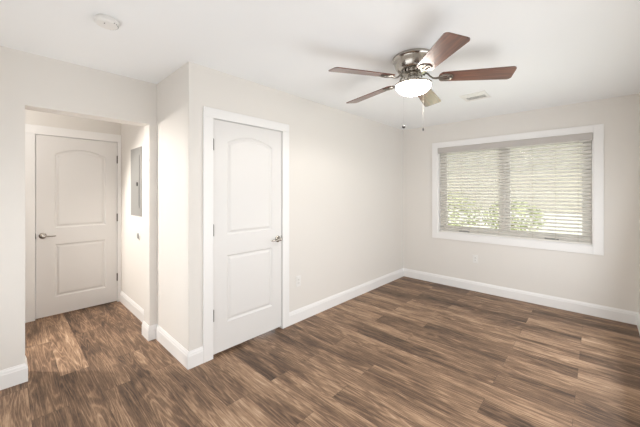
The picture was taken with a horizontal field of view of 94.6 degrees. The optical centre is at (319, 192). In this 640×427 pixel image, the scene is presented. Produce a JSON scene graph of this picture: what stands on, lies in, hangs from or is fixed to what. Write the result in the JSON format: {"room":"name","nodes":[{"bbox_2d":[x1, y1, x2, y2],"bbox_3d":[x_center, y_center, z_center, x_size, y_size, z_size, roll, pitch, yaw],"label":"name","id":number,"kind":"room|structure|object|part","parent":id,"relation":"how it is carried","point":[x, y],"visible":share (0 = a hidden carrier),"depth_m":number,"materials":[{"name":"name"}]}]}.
{"room":"empty bedroom","nodes":[
{"label":"empty bedroom","id":0,"kind":"room"},
{"bbox_2d":[25,110,120,134],"bbox_3d":[-3.604,0.180,2.852,0.120,2.460,3.035,0,0,43],"label":"wall","id":1,"kind":"structure","parent":0,"point":[31,117],"depth_m":3.48,"materials":[{"name":"beige paint"}]},
{"bbox_2d":[25,124,120,322],"bbox_3d":[-2.932,0.334,3.552,0.133,2.152,0.892,0,0,43],"label":"trim","id":2,"kind":"structure","parent":1,"relation":"attached to","point":[31,131],"depth_m":3.24,"materials":[{"name":"white wood"}]},
{"bbox_2d":[35,135,117,318],"bbox_3d":[-2.863,0.379,3.527,0.096,2.034,0.766,0,0,43],"label":"door","id":3,"kind":"structure","parent":1,"relation":"in","point":[77,215],"depth_m":3.51,"materials":[{"name":"white paint"}]},
{"bbox_3d":[-3.072,0.485,3.278,0.061,0.066,0.066,0,0,43],"label":"handle","id":4,"kind":"part","parent":3,"relation":"part of","materials":[{"name":"silver metal"}]},
{"bbox_2d":[0,46,156,370],"bbox_3d":[-2.140,0.180,2.392,0.165,2.460,1.685,0,0,43],"label":"wall","id":5,"kind":"structure","parent":0,"point":[28,81],"depth_m":2.25,"materials":[{"name":"beige paint"}]},
{"bbox_2d":[0,363,27,389],"bbox_3d":[-2.418,1.343,1.964,0.015,0.135,0.680,0,0,43],"label":"baseboard","id":6,"kind":"structure","parent":5,"relation":"attached to","point":[9,377],"depth_m":2.15,"materials":[{"name":"white wood"}]},
{"bbox_2d":[142,321,148,340],"bbox_3d":[-1.693,1.343,2.870,0.195,0.135,0.015,0,0,43],"label":"baseboard","id":7,"kind":"object","parent":5,"relation":"attached to","point":[145,326],"visible":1,"depth_m":2.87,"materials":[{"name":"white wood"}]},
{"bbox_2d":[148,324,155,340],"bbox_3d":[-1.605,1.343,2.832,0.015,0.135,0.080,0,0,43],"label":"baseboard","id":8,"kind":"structure","parent":5,"relation":"attached to","point":[152,329],"depth_m":2.83,"materials":[{"name":"white wood"}]},
{"bbox_2d":[121,66,182,345],"bbox_3d":[-1.828,0.180,3.182,2.020,2.460,0.125,0,0,43],"label":"wall","id":9,"kind":"structure","parent":0,"point":[170,89],"depth_m":2.73,"materials":[{"name":"beige paint"}]},
{"bbox_2d":[120,291,143,321],"bbox_3d":[-2.136,1.343,3.409,1.220,0.135,0.015,0,0,43],"label":"baseboard","id":10,"kind":"structure","parent":9,"relation":"attached to","point":[125,300],"depth_m":3.45,"materials":[{"name":"white wood"}]},
{"bbox_2d":[131,146,141,216],"bbox_3d":[-2.115,-0.120,3.388,0.400,0.776,0.016,0,0,43],"label":"electrical panel","id":11,"kind":"object","parent":9,"relation":"attached to","point":[136,154],"visible":1,"depth_m":3.35,"materials":[{"name":"grey metal"}]},
{"bbox_3d":[-2.119,-0.120,3.391,0.290,0.600,0.004,0,0,43],"label":"panel door","id":12,"kind":"part","parent":11,"relation":"part of","materials":[{"name":"grey metal"}]},
{"bbox_2d":[156,324,188,369],"bbox_3d":[-1.316,1.343,2.607,0.745,0.135,0.015,0,0,43],"label":"baseboard","id":13,"kind":"structure","parent":9,"relation":"attached to","point":[176,349],"depth_m":2.56,"materials":[{"name":"white wood"}]},
{"bbox_2d":[183,62,402,350],"bbox_3d":[0.137,0.180,3.719,0.115,2.460,3.595,0,0,43],"label":"wall","id":14,"kind":"structure","parent":0,"point":[346,169],"depth_m":3.43,"materials":[{"name":"beige paint"}]},
{"bbox_2d":[188,346,203,369],"bbox_3d":[-1.011,1.343,2.399,0.015,0.135,0.129,0,0,43],"label":"baseboard","id":15,"kind":"structure","parent":14,"relation":"attached to","point":[196,356],"depth_m":2.40,"materials":[{"name":"white wood"}]},
{"bbox_2d":[203,106,288,362],"bbox_3d":[-0.690,0.348,2.823,0.133,2.124,0.930,0,0,43],"label":"trim","id":16,"kind":"structure","parent":14,"relation":"attached to","point":[209,113],"depth_m":2.49,"materials":[{"name":"white wood"}]},
{"bbox_2d":[213,119,281,354],"bbox_3d":[-0.647,0.379,2.774,0.096,2.006,0.756,0,0,43],"label":"door","id":17,"kind":"structure","parent":14,"relation":"in","point":[247,237],"depth_m":2.75,"materials":[{"name":"white paint"}]},
{"bbox_2d":[296,275,300,286],"bbox_3d":[-0.235,0.970,3.230,0.010,0.115,0.070,0,0,43],"label":"wall outlet","id":18,"kind":"object","parent":14,"relation":"attached to","point":[298,278],"visible":1,"depth_m":3.23,"materials":[{"name":"white plastic"}]},
{"bbox_2d":[289,268,403,325],"bbox_3d":[0.541,1.343,4.055,0.015,0.135,2.551,0,0,43],"label":"baseboard","id":19,"kind":"structure","parent":14,"relation":"attached to","point":[300,314],"depth_m":3.74,"materials":[{"name":"white wood"}]},
{"bbox_2d":[0,276,639,426],"bbox_3d":[-0.606,1.470,2.421,5.145,0.120,6.805,0,0,43],"label":"floor","id":20,"kind":"structure","parent":0,"point":[404,351],"depth_m":2.33,"materials":[{"name":"brown wood"}]},
{"bbox_2d":[0,0,639,129],"bbox_3d":[-0.606,-1.110,2.421,5.145,0.120,6.805,0,0,43],"label":"ceiling","id":21,"kind":"structure","parent":0,"point":[563,52],"depth_m":2.10,"materials":[{"name":"paint"}]},
{"bbox_2d":[94,14,119,29],"bbox_3d":[-1.292,-1.029,1.792,0.128,0.041,0.128,0,0,43],"label":"smoke detector","id":22,"kind":"object","parent":21,"relation":"attached to","point":[105,21],"visible":1,"depth_m":1.76,"materials":[{"name":"white plastic"}]},
{"bbox_2d":[329,32,516,130],"bbox_3d":[0.721,-0.768,2.335,1.325,0.564,1.331,0,0,43],"label":"ceiling fan","id":23,"kind":"object","parent":21,"relation":"hanging from","point":[410,64],"visible":1,"depth_m":2.18,"materials":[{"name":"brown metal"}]},
{"bbox_3d":[0.316,-0.869,2.145,0.505,0.006,0.154,-3,13,-21],"label":"blade","id":24,"kind":"part","parent":23,"relation":"part of","materials":[{"name":"brown wood"}]},
{"bbox_3d":[0.452,-0.869,2.641,0.154,0.006,0.505,-15,7,-38],"label":"blade","id":25,"kind":"part","parent":23,"relation":"part of","materials":[{"name":"brown wood"}]},
{"bbox_3d":[0.725,-0.792,2.300,0.262,0.070,0.262,0,0,43],"label":"lamp shade","id":26,"kind":"part","parent":23,"relation":"part of","materials":[{"name":"white glass"}]},
{"bbox_3d":[0.965,-0.869,2.665,0.154,0.006,0.505,-14,-10,32],"label":"blade","id":27,"kind":"part","parent":23,"relation":"part of","materials":[{"name":"brown wood"}]},
{"bbox_3d":[0.745,-0.869,1.863,0.154,0.006,0.505,12,2,-3],"label":"blade","id":28,"kind":"part","parent":23,"relation":"part of","materials":[{"name":"brown wood"}]},
{"bbox_3d":[1.147,-0.869,2.184,0.505,0.006,0.154,3,-11,15],"label":"blade","id":29,"kind":"part","parent":23,"relation":"part of","materials":[{"name":"brown wood"}]},
{"bbox_2d":[459,91,490,101],"bbox_3d":[1.693,-1.046,3.223,0.250,0.008,0.260,0,0,43],"label":"ceiling vent","id":30,"kind":"object","parent":21,"relation":"in","point":[482,94],"visible":1,"depth_m":3.21,"materials":[{"name":"white plastic"}]},
{"bbox_2d":[403,94,638,311],"bbox_3d":[2.459,0.180,4.109,2.980,2.460,0.150,0,0,43],"label":"wall","id":31,"kind":"structure","parent":0,"point":[611,279],"depth_m":3.65,"materials":[{"name":"beige paint"}]},
{"bbox_2d":[473,255,477,262],"bbox_3d":[2.219,0.952,4.224,0.070,0.115,0.010,0,0,43],"label":"wall outlet","id":32,"kind":"object","parent":31,"relation":"attached to","point":[475,257],"visible":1,"depth_m":4.22,"materials":[{"name":"white plastic"}]},
{"bbox_2d":[438,140,592,245],"bbox_3d":[2.532,-0.034,4.041,1.774,1.308,0.149,0,0,43],"label":"window","id":33,"kind":"structure","parent":31,"relation":"in","point":[591,142],"depth_m":4.02,"materials":[{"name":"white plastic"}]},
{"bbox_3d":[2.242,-0.034,4.362,0.794,1.190,0.037,0,0,43],"label":"sash","id":34,"kind":"part","parent":33,"relation":"part of","materials":[{"name":"white plastic"}]},
{"bbox_2d":[438,132,592,244],"bbox_3d":[2.495,-0.039,4.002,1.766,1.290,0.092,0,0,43],"label":"window blind","id":35,"kind":"object","parent":33,"relation":"attached to","point":[584,137],"visible":1,"depth_m":3.88,"materials":[{"name":"plastic"}]},
{"bbox_3d":[2.508,0.598,4.016,1.738,0.016,0.048,0,0,43],"label":"rail","id":36,"kind":"part","parent":35,"relation":"part of","materials":[{"name":"white plastic"}]},
{"bbox_3d":[2.738,-0.022,3.800,0.003,1.225,0.055,0,0,43],"label":"ladder cord","id":37,"kind":"part","parent":35,"relation":"part of","materials":[{"name":"fabric"}]},
{"bbox_3d":[2.906,-0.022,3.642,0.003,1.225,0.055,0,0,43],"label":"ladder cord","id":38,"kind":"part","parent":35,"relation":"part of","materials":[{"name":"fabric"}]},
{"bbox_3d":[2.532,0.614,4.041,1.750,0.012,0.149,0,0,43],"label":"sill","id":39,"kind":"part","parent":33,"relation":"part of","materials":[{"name":"white wood"}]},
{"bbox_3d":[2.864,-0.034,3.780,0.814,1.190,0.037,0,0,43],"label":"sash","id":40,"kind":"part","parent":33,"relation":"part of","materials":[{"name":"white plastic"}]},
{"bbox_2d":[432,124,603,255],"bbox_3d":[2.474,-0.031,3.980,1.944,1.478,0.018,0,0,43],"label":"trim","id":41,"kind":"structure","parent":31,"relation":"attached to","point":[597,248],"depth_m":3.65,"materials":[{"name":"white wood"}]},
{"bbox_2d":[403,268,637,324],"bbox_3d":[2.391,1.343,4.059,2.710,0.135,0.015,0,0,43],"label":"baseboard","id":42,"kind":"structure","parent":31,"relation":"attached to","point":[611,313],"depth_m":3.75,"materials":[{"name":"white wood"}]},
{"bbox_2d":[639,92,639,314],"bbox_3d":[1.623,0.180,1.169,0.120,2.460,5.285,0,0,43],"label":"wall","id":43,"kind":"structure","parent":0,"point":[639,92],"depth_m":3.08,"materials":[{"name":"beige paint"}]},
{"bbox_2d":[637,312,639,333],"bbox_3d":[1.614,1.343,1.259,0.015,0.135,5.165,0,0,43],"label":"baseboard","id":44,"kind":"structure","parent":43,"relation":"attached to","point":[638,315],"depth_m":3.01,"materials":[{"name":"white wood"}]},
{"label":"outside","id":45,"kind":"structure","parent":0,"visible":0},
{"bbox_3d":[15.302,1.810,16.335,50.000,0.100,35.235,0,0,43],"label":"ground","id":46,"kind":"structure","parent":45,"visible":0},
{"bbox_2d":[448,192,482,226],"bbox_3d":[5.160,0.850,11.898,2.619,1.820,2.676,0,0,43],"label":"shrub","id":47,"kind":"object","parent":46,"relation":"on","point":[449,192],"visible":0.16,"depth_m":11.50,"materials":[{"name":"green plant"}]},
{"bbox_2d":[482,199,545,230],"bbox_3d":[7.197,0.993,11.072,2.050,1.534,2.082,0,0,43],"label":"shrub","id":48,"kind":"object","parent":46,"relation":"on","point":[513,199],"visible":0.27,"depth_m":10.72,"materials":[{"name":"green plant"}]},
{"bbox_2d":[448,143,581,234],"bbox_3d":[9.775,-0.740,14.822,23.000,5.000,6.000,0,0,43],"label":"house","id":49,"kind":"structure","parent":46,"relation":"on","point":[579,143],"depth_m":12.24,"materials":[{"name":"beige"}]}
]}

